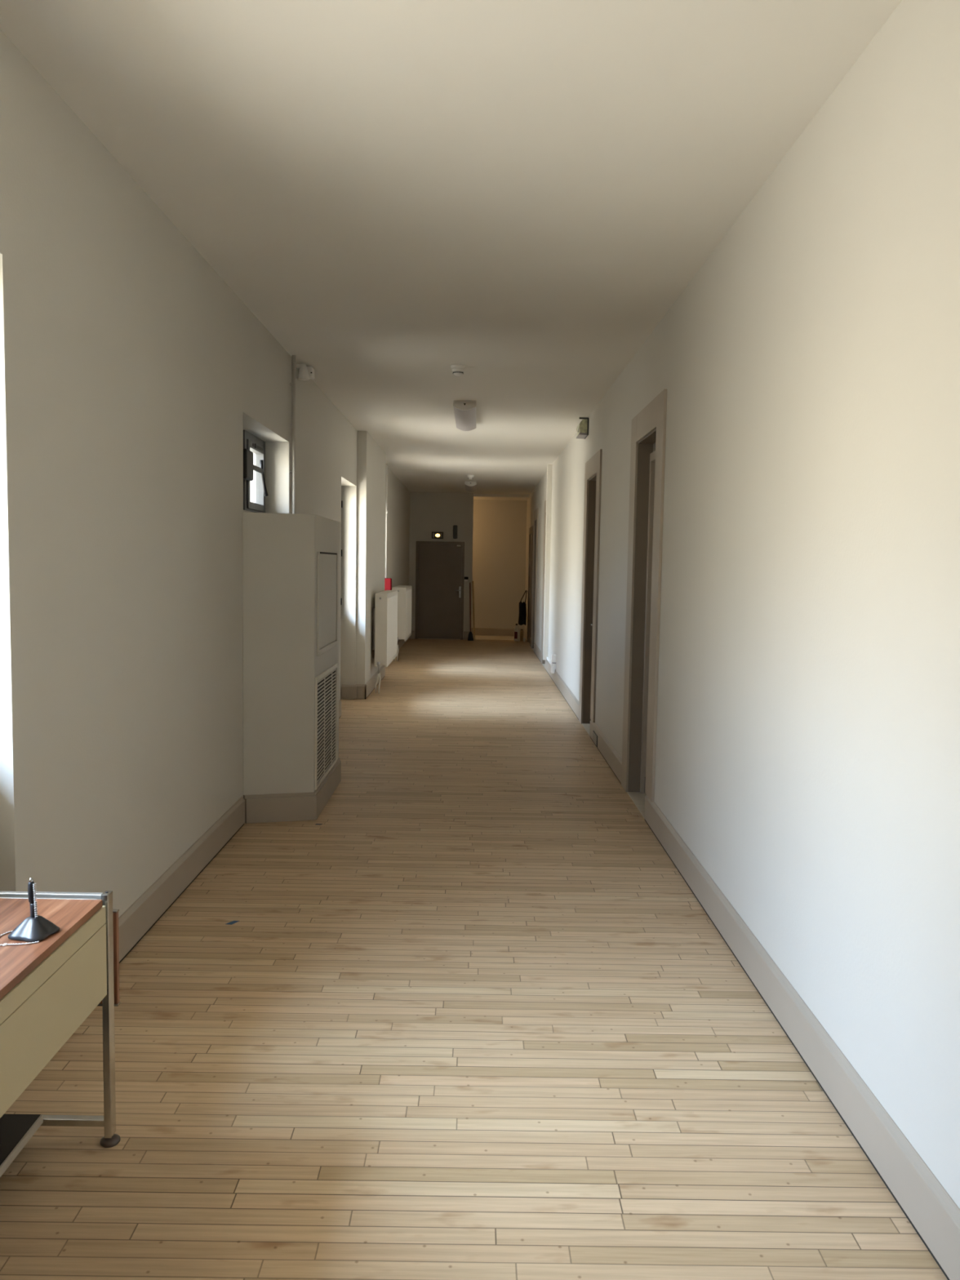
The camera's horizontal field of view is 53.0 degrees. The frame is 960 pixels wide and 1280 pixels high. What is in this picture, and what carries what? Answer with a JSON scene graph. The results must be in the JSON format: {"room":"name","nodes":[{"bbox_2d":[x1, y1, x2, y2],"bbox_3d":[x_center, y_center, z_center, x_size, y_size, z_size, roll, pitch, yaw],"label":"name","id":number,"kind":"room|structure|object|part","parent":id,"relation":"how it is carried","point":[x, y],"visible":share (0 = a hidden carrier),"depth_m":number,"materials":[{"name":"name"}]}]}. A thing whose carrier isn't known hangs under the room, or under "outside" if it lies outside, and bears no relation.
{"room":"building corridor","nodes":[
{"label":"building corridor","id":0,"kind":"room"},
{"bbox_2d":[0,29,409,917],"bbox_3d":[-1.615,-0.634,8.295,0.550,3.161,25.450,1,4,0],"label":"wall","id":1,"kind":"structure","parent":0,"point":[133,376],"depth_m":3.86,"materials":[{"name":"paint"}]},
{"bbox_2d":[243,430,267,512],"bbox_3d":[-1.608,-1.164,6.835,0.143,0.585,0.820,1,4,0],"label":"window","id":2,"kind":"structure","parent":1,"relation":"in","point":[252,444],"depth_m":6.85,"materials":[{"name":"grey metal"}]},
{"bbox_3d":[-1.634,-1.171,6.924,0.062,0.475,0.530,1,4,0],"label":"sash","id":3,"kind":"part","parent":2,"relation":"part of","materials":[{"name":"grey metal"}]},
{"bbox_2d":[118,637,408,963],"bbox_3d":[-1.491,0.857,8.402,0.288,0.176,25.030,1,4,0],"label":"baseboard","id":4,"kind":"structure","parent":1,"relation":"attached to","point":[140,917],"depth_m":4.70,"materials":[{"name":"beige paint"}]},
{"bbox_2d":[242,511,341,823],"bbox_3d":[-1.236,0.139,6.482,0.439,1.915,1.208,1,4,0],"label":"cabinet","id":5,"kind":"object","parent":1,"relation":"attached to","point":[292,764],"depth_m":5.97,"materials":[{"name":"metal"}]},
{"bbox_3d":[-1.250,1.004,6.550,0.439,0.174,1.208,1,4,0],"label":"casing baseboard","id":6,"kind":"part","parent":5,"relation":"part of","materials":[{"name":"beige paint"}]},
{"bbox_3d":[-1.021,-0.258,6.476,0.012,0.655,0.840,1,4,0],"label":"access panel","id":7,"kind":"part","parent":5,"relation":"part of","materials":[{"name":"paint"}]},
{"bbox_2d":[289,355,295,513],"bbox_3d":[-1.428,-0.556,7.334,0.040,3.161,0.029,1,4,0],"label":"pipe","id":8,"kind":"object","parent":1,"relation":"attached to","point":[292,384],"visible":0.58,"depth_m":7.25,"materials":[{"name":"metal"}]},
{"bbox_2d":[296,364,314,381],"bbox_3d":[-1.371,-2.088,7.552,0.106,0.120,0.248,1,4,0],"label":"junction box","id":9,"kind":"object","parent":1,"relation":"attached to","point":[305,373],"depth_m":7.46,"materials":[{"name":"white plastic"}]},
{"bbox_2d":[340,500,342,608],"bbox_3d":[-1.637,-0.974,10.701,0.128,1.565,1.260,1,4,0],"label":"window","id":10,"kind":"structure","parent":1,"relation":"in","point":[341,500],"depth_m":11.29,"materials":[{"name":"grey metal"}]},
{"bbox_3d":[-1.656,-0.997,10.987,0.062,1.455,0.575,1,4,0],"label":"sash","id":11,"kind":"part","parent":10,"relation":"part of","materials":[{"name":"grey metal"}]},
{"bbox_2d":[373,590,397,693],"bbox_3d":[-1.268,-0.017,12.794,0.208,1.245,1.680,1,4,0],"label":"radiator","id":12,"kind":"object","parent":1,"relation":"attached to","point":[385,610],"visible":1,"depth_m":12.08,"materials":[{"name":"white metal"}]},
{"bbox_2d":[376,590,397,594],"bbox_3d":[-1.236,-0.636,12.800,0.151,0.012,1.572,1,4,0],"label":"grille","id":13,"kind":"object","parent":12,"relation":"attached to","point":[387,592],"depth_m":12.70,"materials":[{"name":"white metal"}]},
{"bbox_3d":[-1.174,-0.171,12.836,0.026,0.918,1.562,1,4,0],"label":"panel","id":14,"kind":"part","parent":12,"relation":"part of","materials":[{"name":"white metal"}]},
{"bbox_2d":[384,463,387,577],"bbox_3d":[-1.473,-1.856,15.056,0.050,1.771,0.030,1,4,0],"label":"window","id":15,"kind":"structure","parent":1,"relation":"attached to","point":[386,472],"depth_m":15.04,"materials":[{"name":"white plastic"}]},
{"bbox_2d":[384,577,391,591],"bbox_3d":[-1.451,-0.837,15.136,0.128,0.270,0.120,1,4,0],"label":"fire alarm box","id":16,"kind":"object","parent":1,"relation":"attached to","point":[388,581],"visible":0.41,"depth_m":15.08,"materials":[{"name":"red plastic"}]},
{"bbox_2d":[391,585,412,661],"bbox_3d":[-1.387,-0.321,16.792,0.288,1.225,1.560,1,4,0],"label":"radiator","id":17,"kind":"object","parent":1,"relation":"attached to","point":[404,592],"visible":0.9,"depth_m":16.13,"materials":[{"name":"white metal"}]},
{"bbox_2d":[391,585,411,587],"bbox_3d":[-1.356,-0.929,16.799,0.231,0.012,1.452,1,4,0],"label":"grille","id":18,"kind":"object","parent":17,"relation":"attached to","point":[399,586],"depth_m":16.79,"materials":[{"name":"white metal"}]},
{"bbox_3d":[-1.253,-0.479,16.834,0.026,0.888,1.442,1,4,0],"label":"panel","id":19,"kind":"part","parent":17,"relation":"part of","materials":[{"name":"white metal"}]},
{"bbox_2d":[314,662,337,790],"bbox_3d":[-1.036,0.556,6.507,0.013,0.715,0.905,1,4,0],"label":"air vent","id":20,"kind":"object","parent":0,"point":[326,680],"depth_m":6.45,"materials":[{"name":"white metal"}]},
{"bbox_2d":[408,491,473,639],"bbox_3d":[-1.670,-1.615,20.882,3.010,3.161,0.200,1,4,0],"label":"wall","id":21,"kind":"structure","parent":0,"point":[429,512],"depth_m":20.72,"materials":[{"name":"paint"}]},
{"bbox_2d":[431,531,443,538],"bbox_3d":[-0.914,-2.250,20.699,0.250,0.150,0.072,1,4,0],"label":"exit light","id":22,"kind":"object","parent":21,"relation":"attached to","point":[435,535],"visible":1,"depth_m":20.67,"materials":[{"name":"plastic"}]},
{"bbox_2d":[414,541,464,639],"bbox_3d":[-0.871,-1.071,20.836,1.045,2.110,0.162,1,4,0],"label":"door","id":23,"kind":"structure","parent":21,"relation":"in","point":[439,565],"depth_m":20.82,"materials":[{"name":"brown paint"}]},
{"bbox_3d":[-0.477,-1.034,20.794,0.136,0.245,0.069,1,4,0],"label":"lever handle","id":24,"kind":"part","parent":23,"relation":"part of","materials":[{"name":"metal"}]},
{"bbox_2d":[408,630,471,639],"bbox_3d":[-0.864,-0.119,20.992,1.383,0.164,0.218,1,4,0],"label":"baseboard","id":25,"kind":"structure","parent":21,"relation":"attached to","point":[465,633],"depth_m":20.89,"materials":[{"name":"beige paint"}]},
{"bbox_2d":[0,0,902,494],"bbox_3d":[-0.840,-2.272,8.170,4.725,0.150,25.450,1,4,0],"label":"ceiling","id":26,"kind":"structure","parent":0,"point":[517,193],"depth_m":3.67,"materials":[{"name":"paint"}]},
{"bbox_2d":[450,364,466,376],"bbox_3d":[-0.170,-2.094,7.489,0.120,0.077,0.120,1,4,0],"label":"smoke detector","id":27,"kind":"object","parent":26,"relation":"attached to","point":[458,370],"visible":1,"depth_m":7.45,"materials":[{"name":"white plastic"}]},
{"bbox_2d":[453,400,476,431],"bbox_3d":[-0.147,-2.268,9.800,0.220,0.089,1.466,1,4,0],"label":"ceiling light","id":28,"kind":"object","parent":26,"relation":"attached to","point":[464,411],"visible":1,"depth_m":9.45,"materials":[{"name":"white plastic"}]},
{"bbox_2d":[454,400,475,404],"bbox_3d":[-0.147,-2.297,9.801,0.200,0.030,1.460,1,4,0],"label":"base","id":29,"kind":"object","parent":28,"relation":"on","point":[455,402],"depth_m":9.07,"materials":[{"name":"white plastic"}]},
{"bbox_2d":[464,481,476,492],"bbox_3d":[-0.176,-2.952,18.573,0.220,0.089,1.466,1,4,0],"label":"ceiling light","id":30,"kind":"object","parent":26,"relation":"attached to","point":[471,486],"visible":1,"depth_m":18.07,"materials":[{"name":"white plastic"}]},
{"bbox_2d":[465,484,476,492],"bbox_3d":[-0.176,-2.930,18.578,0.216,0.042,1.420,1,4,0],"label":"diffuser","id":31,"kind":"object","parent":30,"relation":"attached to","point":[471,488],"depth_m":18.47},
{"bbox_2d":[466,474,474,479],"bbox_3d":[-0.162,-2.801,16.562,0.120,0.077,0.120,1,4,0],"label":"smoke detector","id":32,"kind":"object","parent":26,"relation":"attached to","point":[469,476],"visible":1,"depth_m":16.52,"materials":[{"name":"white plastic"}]},
{"bbox_2d":[453,524,457,538],"bbox_3d":[-0.530,-2.324,20.708,0.090,0.290,0.056,1,4,0],"label":"wall sign","id":33,"kind":"object","parent":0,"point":[455,526],"depth_m":20.68,"materials":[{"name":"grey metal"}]},
{"bbox_2d":[0,635,947,1279],"bbox_3d":[-0.897,0.963,9.049,4.725,0.124,26.700,1,4,0],"label":"floor","id":34,"kind":"structure","parent":0,"point":[473,1019],"depth_m":3.12,"materials":[{"name":"brown wood"}]},
{"bbox_2d":[0,890,120,1177],"bbox_3d":[-1.305,1.071,2.227,0.621,0.714,0.942,1,4,0],"label":"desk","id":35,"kind":"object","parent":34,"relation":"on","point":[49,987],"visible":1,"depth_m":2.41,"materials":[{"name":"brown wood"}]},
{"bbox_2d":[0,1114,40,1165],"bbox_3d":[-1.389,1.342,2.236,0.368,0.020,0.820,1,4,0],"label":"shelf","id":36,"kind":"object","parent":35,"relation":"attached to","point":[15,1130],"depth_m":2.56,"materials":[{"name":"black laminate"}]},
{"bbox_2d":[0,877,59,946],"bbox_3d":[-1.092,0.644,2.317,0.128,0.141,0.127,1,4,0],"label":"stand","id":37,"kind":"object","parent":35,"relation":"on","point":[34,928],"visible":1,"depth_m":2.31,"materials":[{"name":"silver metal"}]},
{"bbox_3d":[-1.102,0.713,2.307,0.110,0.004,0.095,1,4,0],"label":"desk cord","id":38,"kind":"part","parent":37,"relation":"part of","materials":[{"name":"silver metal"}]},
{"bbox_2d":[30,902,36,917],"bbox_3d":[-1.080,0.655,2.329,0.015,0.038,0.015,1,4,0],"label":"socket","id":39,"kind":"object","parent":37,"relation":"attached to","point":[33,904],"depth_m":2.32,"materials":[{"name":"silver plastic"}]},
{"bbox_3d":[-1.073,0.629,2.323,0.010,0.088,0.007,1,4,0],"label":"coiled cord","id":40,"kind":"part","parent":37,"relation":"part of","materials":[{"name":"silver metal"}]},
{"bbox_3d":[-1.301,0.697,2.620,0.547,0.022,0.018,1,4,0],"label":"rail","id":41,"kind":"part","parent":35,"relation":"part of","materials":[{"name":"silver metal"}]},
{"bbox_3d":[-1.014,0.771,2.191,0.013,0.048,0.815,1,4,0],"label":"apron panel","id":42,"kind":"part","parent":35,"relation":"part of","materials":[{"name":"beige paint"}]},
{"bbox_3d":[-1.016,0.896,2.200,0.013,0.198,0.815,1,4,0],"label":"panel","id":43,"kind":"part","parent":35,"relation":"part of","materials":[{"name":"beige paint"}]},
{"bbox_3d":[-1.023,1.033,2.651,0.020,0.691,0.036,1,4,0],"label":"leg","id":44,"kind":"part","parent":35,"relation":"part of","materials":[{"name":"silver metal"}]},
{"bbox_3d":[-1.302,0.878,2.676,0.591,0.260,0.016,1,4,0],"label":"panel","id":45,"kind":"part","parent":35,"relation":"part of","materials":[{"name":"brown wood"}]},
{"bbox_2d":[226,920,239,924],"bbox_3d":[-1.110,1.269,4.322,0.027,0.001,0.063,4,5,33],"label":"scrap","id":46,"kind":"object","parent":34,"relation":"on","point":[233,922],"visible":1,"depth_m":4.32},
{"bbox_2d":[467,582,473,640],"bbox_3d":[-0.191,-0.616,20.725,0.128,1.242,0.272,1,4,0],"label":"broom","id":47,"kind":"object","parent":34,"relation":"on","point":[470,637],"visible":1,"depth_m":20.68,"materials":[{"name":"black plastic"}]},
{"bbox_3d":[-0.209,-0.700,20.725,0.024,1.075,0.260,0,4,-8],"label":"handle","id":48,"kind":"part","parent":47,"relation":"part of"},
{"bbox_2d":[471,581,475,640],"bbox_3d":[-0.138,-0.629,20.716,0.036,1.270,0.285,0,5,-12],"label":"batten","id":49,"kind":"object","parent":34,"relation":"on","point":[473,588],"visible":1,"depth_m":20.71,"materials":[{"name":"brown wood"}]},
{"bbox_2d":[513,623,519,641],"bbox_3d":[0.795,-0.162,20.670,0.141,0.379,0.125,1,4,0],"label":"plastic jug","id":50,"kind":"object","parent":34,"relation":"on","point":[517,631],"visible":1,"depth_m":20.62,"materials":[{"name":"plastic"}]},
{"bbox_2d":[520,629,523,640],"bbox_3d":[0.901,-0.105,20.778,0.076,0.252,0.076,1,4,0],"label":"spray can","id":51,"kind":"object","parent":34,"relation":"on","point":[521,631],"visible":0.99,"depth_m":20.75,"materials":[{"name":"brown metal"}]},
{"bbox_2d":[471,499,527,635],"bbox_3d":[-0.917,-1.698,22.107,4.325,3.161,0.150,1,4,0],"label":"wall","id":52,"kind":"structure","parent":0,"point":[500,526],"depth_m":22.03,"materials":[{"name":"paint"}]},
{"bbox_2d":[471,627,523,635],"bbox_3d":[-1.027,-0.211,22.138,4.055,0.164,0.018,1,4,0],"label":"baseboard","id":53,"kind":"structure","parent":52,"relation":"attached to","point":[478,631],"depth_m":22.13,"materials":[{"name":"beige paint"}]},
{"bbox_2d":[473,493,529,500],"bbox_3d":[-0.888,-3.279,21.482,4.725,0.211,1.250,1,4,0],"label":"ceiling","id":54,"kind":"structure","parent":0,"point":[476,496],"depth_m":20.93,"materials":[{"name":"paint"}]},
{"bbox_2d":[524,0,959,1208],"bbox_3d":[1.212,-0.636,8.932,0.240,3.161,26.700,1,4,0],"label":"wall","id":55,"kind":"structure","parent":0,"point":[807,753],"depth_m":3.07,"materials":[{"name":"paint"}]},
{"bbox_2d":[526,525,533,646],"bbox_3d":[1.034,-1.125,19.952,0.113,2.420,1.230,1,4,0],"label":"door","id":56,"kind":"structure","parent":55,"relation":"in","point":[531,529],"depth_m":20.10,"materials":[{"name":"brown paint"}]},
{"bbox_2d":[518,590,526,625],"bbox_3d":[0.896,-0.681,20.262,0.168,0.744,0.140,1,4,0],"label":"hanging bag","id":57,"kind":"object","parent":56,"relation":"hanging from","point":[522,609],"visible":1,"depth_m":20.23,"materials":[{"name":"black fabric"}]},
{"bbox_2d":[530,507,538,650],"bbox_3d":[1.120,-1.141,18.431,0.168,2.690,1.220,1,4,0],"label":"door","id":58,"kind":"structure","parent":55,"relation":"in","point":[536,511],"depth_m":18.75,"materials":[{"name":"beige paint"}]},
{"bbox_2d":[540,500,546,668],"bbox_3d":[1.131,-0.911,15.480,0.168,2.690,1.220,1,4,0],"label":"door","id":59,"kind":"structure","parent":55,"relation":"in","point":[543,662],"depth_m":15.91,"materials":[{"name":"beige paint"}]},
{"bbox_2d":[542,464,552,660],"bbox_3d":[1.036,-1.181,14.757,0.075,2.985,0.080,1,4,0],"label":"door frame","id":60,"kind":"structure","parent":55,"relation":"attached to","point":[549,467],"depth_m":14.72,"materials":[{"name":"white paint"}]},
{"bbox_2d":[546,654,555,673],"bbox_3d":[1.022,0.283,14.076,0.060,0.255,1.495,1,4,0],"label":"box","id":61,"kind":"object","parent":55,"relation":"attached to","point":[553,663],"visible":1,"depth_m":13.34,"materials":[{"name":"white plastic"}]},
{"bbox_2d":[551,662,555,673],"bbox_3d":[1.024,0.392,13.415,0.060,0.140,0.160,1,4,0],"label":"socket","id":62,"kind":"object","parent":61,"relation":"attached to","point":[553,664],"depth_m":13.34,"materials":[{"name":"white plastic"}]},
{"bbox_2d":[551,654,555,662],"bbox_3d":[1.028,0.257,13.404,0.055,0.100,0.140,1,4,0],"label":"socket","id":63,"kind":"object","parent":61,"relation":"attached to","point":[553,656],"depth_m":13.34,"materials":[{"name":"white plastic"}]},
{"bbox_2d":[576,417,589,439],"bbox_3d":[1.063,-2.199,10.002,0.100,0.177,0.322,1,4,0],"label":"wall lamp","id":64,"kind":"object","parent":55,"relation":"attached to","point":[582,429],"visible":1,"depth_m":9.85,"materials":[{"name":"beige glass"}]},
{"bbox_3d":[1.059,-2.189,9.844,0.091,0.172,0.006,1,4,0],"label":"trim","id":65,"kind":"part","parent":64,"relation":"part of","materials":[{"name":"grey metal"}]},
{"bbox_3d":[1.106,-2.198,10.004,0.014,0.175,0.320,1,4,0],"label":"plate","id":66,"kind":"part","parent":64,"relation":"part of","materials":[{"name":"grey metal"}]},
{"bbox_2d":[578,448,602,734],"bbox_3d":[1.153,-0.442,9.468,0.168,2.690,1.220,1,4,0],"label":"door","id":67,"kind":"structure","parent":55,"relation":"in","point":[593,474],"depth_m":9.80,"materials":[{"name":"beige paint"}]},
{"bbox_2d":[592,730,597,746],"bbox_3d":[1.046,0.896,8.750,0.011,0.100,0.300,1,4,0],"label":"air vent","id":68,"kind":"object","parent":55,"relation":"attached to","point":[594,735],"visible":1,"depth_m":8.73,"materials":[{"name":"grey metal"}]},
{"bbox_2d":[621,389,666,817],"bbox_3d":[1.163,-0.209,6.478,0.168,2.690,1.220,1,4,0],"label":"door","id":69,"kind":"structure","parent":55,"relation":"in","point":[646,486],"depth_m":6.80,"materials":[{"name":"beige paint"}]},
{"bbox_3d":[1.210,-0.108,6.486,0.070,2.488,0.736,1,4,0],"label":"frame","id":70,"kind":"part","parent":69,"relation":"part of","materials":[{"name":"beige paint"}]},
{"bbox_2d":[523,628,959,1279],"bbox_3d":[1.058,0.850,9.047,0.018,0.176,26.300,1,4,0],"label":"baseboard","id":71,"kind":"structure","parent":55,"relation":"attached to","point":[933,1214],"depth_m":2.97,"materials":[{"name":"beige paint"}]}
]}

